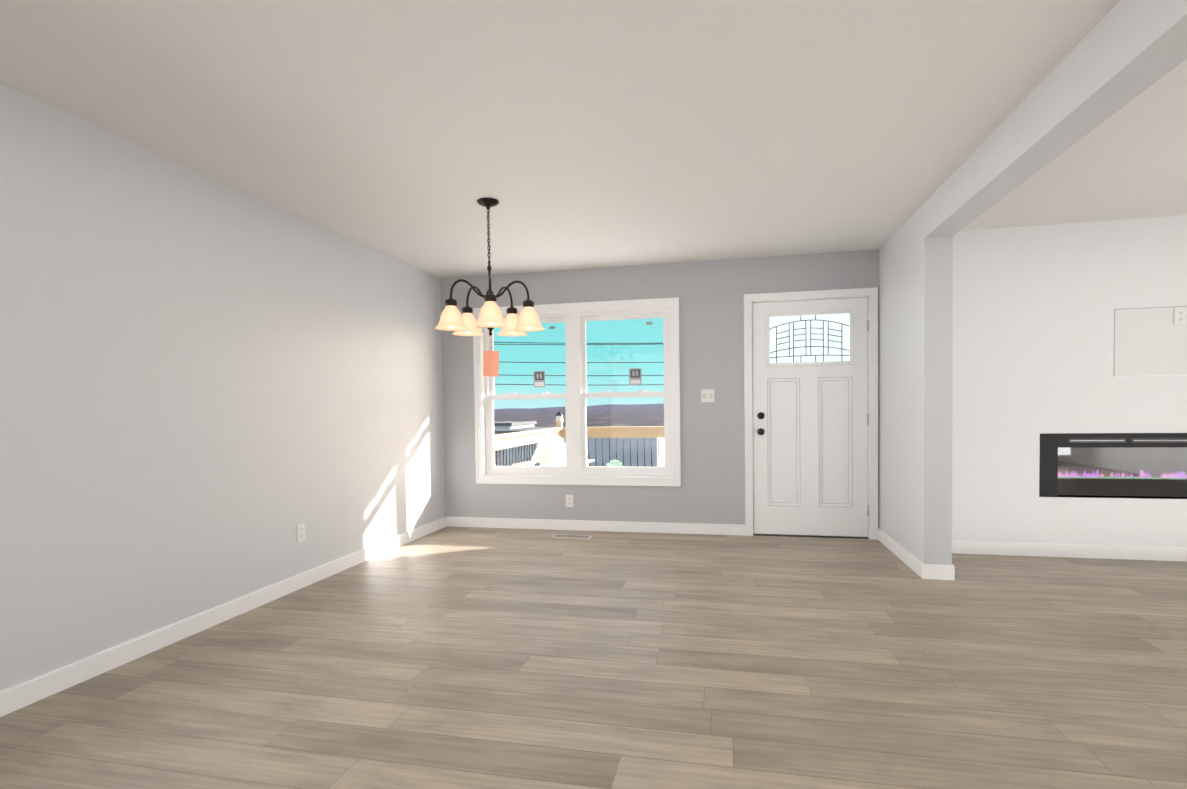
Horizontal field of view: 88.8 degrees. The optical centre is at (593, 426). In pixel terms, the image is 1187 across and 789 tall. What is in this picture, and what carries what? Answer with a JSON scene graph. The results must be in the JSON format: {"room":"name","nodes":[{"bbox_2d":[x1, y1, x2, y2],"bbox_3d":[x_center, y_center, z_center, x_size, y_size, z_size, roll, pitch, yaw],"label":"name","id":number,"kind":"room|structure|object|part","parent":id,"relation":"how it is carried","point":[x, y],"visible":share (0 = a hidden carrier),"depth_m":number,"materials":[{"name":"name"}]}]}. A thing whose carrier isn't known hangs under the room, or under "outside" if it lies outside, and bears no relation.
{"room":"empty dining room","nodes":[
{"label":"empty dining room","id":0,"kind":"room"},
{"bbox_2d":[0,82,445,690],"bbox_3d":[-2.507,-0.089,1.705,0.160,2.440,9.100,0,2,12],"label":"wall","id":1,"kind":"structure","parent":0,"point":[214,392],"depth_m":3.07,"materials":[{"name":"white paint"}]},
{"bbox_2d":[0,517,447,716],"bbox_3d":[-2.404,1.082,1.722,0.016,0.095,8.780,0,2,12],"label":"baseboard","id":2,"kind":"structure","parent":1,"relation":"attached to","point":[29,692],"depth_m":3.06,"materials":[{"name":"white wood"}]},
{"bbox_2d":[297,523,304,542],"bbox_3d":[-1.918,0.694,3.969,0.021,0.115,0.072,0,2,12],"label":"outlet","id":3,"kind":"object","parent":1,"relation":"attached to","point":[300,532],"visible":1,"depth_m":3.96,"materials":[{"name":"white plastic"}]},
{"bbox_2d":[494,342,663,384],"bbox_3d":[5.477,-0.392,32.537,93.854,9.870,0.549,-1,2,1],"label":"power lines","id":4,"kind":"object","parent":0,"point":[587,362],"depth_m":32.57,"materials":[{"name":"black"}]},
{"bbox_2d":[0,526,1186,788],"bbox_3d":[1.983,1.146,0.754,9.320,0.100,9.100,0,2,12],"label":"floor","id":5,"kind":"structure","parent":0,"point":[476,658],"depth_m":2.56,"materials":[{"name":"brown wood"}]},
{"bbox_2d":[552,535,591,538],"bbox_3d":[-0.191,0.982,5.421,0.340,0.004,0.120,0,2,12],"label":"floor vent","id":6,"kind":"object","parent":5,"relation":"in","point":[574,536],"visible":1,"depth_m":5.41,"materials":[{"name":"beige metal"}]},
{"bbox_2d":[0,0,1186,277],"bbox_3d":[1.946,-1.403,0.676,9.320,0.120,9.100,0,2,12],"label":"ceiling","id":7,"kind":"structure","parent":0,"point":[578,134],"depth_m":2.65,"materials":[{"name":"white paint"}]},
{"bbox_2d":[435,198,544,376],"bbox_3d":[-0.628,-0.856,3.778,0.651,1.089,0.662,0,2,12],"label":"chandelier","id":8,"kind":"object","parent":7,"relation":"hanging from","point":[490,318],"visible":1,"depth_m":3.74,"materials":[{"name":"beige glass"}]},
{"bbox_2d":[440,250,878,527],"bbox_3d":[0.561,-0.253,5.602,4.150,2.440,0.160,0,2,12],"label":"wall","id":9,"kind":"structure","parent":0,"point":[711,488],"depth_m":5.46,"materials":[{"name":"grey paint"}]},
{"bbox_2d":[566,495,572,506],"bbox_3d":[-0.226,0.700,5.726,0.072,0.115,0.021,0,2,12],"label":"outlet","id":10,"kind":"object","parent":9,"relation":"attached to","point":[569,500],"visible":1,"depth_m":5.72,"materials":[{"name":"white plastic"}]},
{"bbox_2d":[473,297,680,485],"bbox_3d":[-0.173,-0.306,5.738,1.977,1.699,0.158,0,2,12],"label":"window","id":11,"kind":"structure","parent":9,"relation":"in","point":[672,304],"depth_m":5.72,"materials":[{"name":"white"}]},
{"bbox_3d":[-0.166,-0.307,5.774,1.821,1.543,0.085,0,2,12],"label":"vinyl window frame","id":12,"kind":"part","parent":11,"relation":"part of","materials":[{"name":"white plastic"}]},
{"bbox_3d":[-0.166,-0.312,5.773,1.681,1.387,0.041,0,2,12],"label":"glass","id":13,"kind":"part","parent":11,"relation":"part of","materials":[{"name":"clear glass"}]},
{"bbox_2d":[534,322,652,386],"bbox_3d":[-0.016,-0.677,5.737,1.160,0.581,0.002,0,2,12],"label":"stickers","id":14,"kind":"object","parent":11,"relation":"attached to","point":[634,377],"visible":1,"depth_m":5.67,"materials":[{"name":"grey"}]},
{"bbox_2d":[448,517,744,534],"bbox_3d":[-0.045,0.927,5.687,2.852,0.095,0.013,0,2,12],"label":"baseboard","id":15,"kind":"structure","parent":9,"relation":"attached to","point":[549,524],"depth_m":5.66,"materials":[{"name":"white wood"}]},
{"bbox_2d":[701,389,713,401],"bbox_3d":[1.020,-0.277,5.409,0.115,0.115,0.016,0,2,12],"label":"switch plate","id":16,"kind":"object","parent":9,"relation":"attached to","point":[707,395],"visible":1,"depth_m":5.41,"materials":[{"name":"white plastic"}]},
{"bbox_2d":[752,297,868,536],"bbox_3d":[1.869,-0.073,5.230,0.950,2.034,0.113,0,2,12],"label":"door","id":17,"kind":"structure","parent":9,"relation":"in","point":[810,417],"depth_m":5.25,"materials":[{"name":"white wood"}]},
{"bbox_2d":[744,287,877,539],"bbox_3d":[1.881,-0.104,5.303,1.089,2.124,0.183,0,2,12],"label":"door frame","id":18,"kind":"structure","parent":9,"relation":"attached to","point":[871,294],"depth_m":5.17,"materials":[{"name":"white wood"}]},
{"bbox_2d":[879,203,952,564],"bbox_3d":[2.360,-0.245,4.506,0.165,2.440,1.202,0,2,12],"label":"wall","id":19,"kind":"structure","parent":0,"point":[915,371],"depth_m":4.09,"materials":[{"name":"white paint"}]},
{"bbox_2d":[878,528,927,578],"bbox_3d":[2.288,0.928,4.555,0.013,0.095,1.215,0,2,12],"label":"baseboard","id":20,"kind":"structure","parent":19,"relation":"attached to","point":[921,569],"depth_m":4.36,"materials":[{"name":"white wood"}]},
{"bbox_2d":[928,564,954,579],"bbox_3d":[2.412,0.934,4.287,0.013,0.095,0.745,0,2,12],"label":"baseboard","id":21,"kind":"structure","parent":19,"relation":"attached to","point":[946,571],"depth_m":3.93,"materials":[{"name":"white wood"}]},
{"bbox_2d":[925,0,1186,237],"bbox_3d":[1.396,-1.207,0.189,0.165,0.225,7.578,0,2,12],"label":"header beam","id":22,"kind":"structure","parent":0,"point":[1121,54],"depth_m":2.30,"materials":[{"name":"white paint"}]},
{"bbox_2d":[952,215,1186,547],"bbox_3d":[4.869,-0.273,4.239,4.850,2.440,0.220,0,2,12],"label":"wall","id":23,"kind":"structure","parent":0,"point":[1034,307],"depth_m":4.45,"materials":[{"name":"white paint"}]},
{"bbox_2d":[952,541,1186,560],"bbox_3d":[4.860,0.903,4.160,4.850,0.095,0.013,0,2,12],"label":"baseboard","id":24,"kind":"structure","parent":23,"relation":"attached to","point":[958,547],"depth_m":4.45,"materials":[{"name":"white wood"}]},
{"bbox_2d":[1039,433,1186,498],"bbox_3d":[4.068,0.277,4.396,1.522,0.464,0.147,0,2,12],"label":"fireplace insert","id":25,"kind":"object","parent":23,"relation":"in","point":[1133,465],"visible":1,"depth_m":4.39,"materials":[{"name":"black metal"}]},
{"bbox_2d":[1114,306,1186,376],"bbox_3d":[4.344,-0.608,4.228,1.224,0.486,0.004,0,2,12],"label":"wall niche","id":26,"kind":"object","parent":23,"relation":"attached to","point":[1150,341],"depth_m":4.31,"materials":[{"name":"white paint"}]},
{"bbox_2d":[1174,308,1186,324],"bbox_3d":[4.128,-0.779,4.266,0.072,0.115,0.021,0,2,12],"label":"outlet","id":27,"kind":"object","parent":23,"relation":"attached to","point":[1180,315],"visible":1,"depth_m":4.26,"materials":[{"name":"white plastic"}]},
{"label":"outside","id":28,"kind":"structure","parent":0,"visible":0},
{"bbox_2d":[494,404,663,466],"bbox_3d":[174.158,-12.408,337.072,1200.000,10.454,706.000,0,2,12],"label":"hills","id":29,"kind":"structure","parent":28,"point":[618,422],"depth_m":126.53,"materials":[{"name":"grey"}]},
{"bbox_3d":[1.674,1.121,7.595,5.560,0.300,4.120,0,2,12],"label":"floor","id":30,"kind":"structure","parent":28,"visible":0},
{"bbox_2d":[494,427,562,465],"bbox_3d":[-1.008,0.500,8.085,0.140,0.850,3.960,0,2,12],"label":"deck railing","id":31,"kind":"object","parent":30,"relation":"on","point":[559,428],"depth_m":8.09,"materials":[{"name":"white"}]},
{"bbox_2d":[528,441,541,465],"bbox_3d":[-0.753,0.606,6.658,0.897,0.906,0.684,-1,2,2],"label":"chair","id":32,"kind":"object","parent":30,"relation":"on","point":[532,462],"depth_m":6.57,"materials":[{"name":"white plastic"}]},
{"bbox_2d":[512,431,593,465],"bbox_3d":[-0.452,0.534,7.619,0.745,0.987,0.977,0,2,22],"label":"chair","id":33,"kind":"object","parent":30,"relation":"on","point":[555,446],"depth_m":7.50,"materials":[{"name":"white plastic"}]},
{"bbox_2d":[555,411,663,466],"bbox_3d":[2.089,0.296,9.521,5.570,1.220,0.149,0,2,12],"label":"deck railing","id":34,"kind":"object","parent":30,"relation":"on","point":[629,431],"depth_m":9.86,"materials":[{"name":"black"}]},
{"bbox_2d":[606,460,623,466],"bbox_3d":[0.240,0.700,7.468,0.471,0.624,0.618,-1,2,-8],"label":"chair","id":35,"kind":"object","parent":30,"relation":"on","point":[614,464],"depth_m":7.35,"materials":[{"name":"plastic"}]}
]}

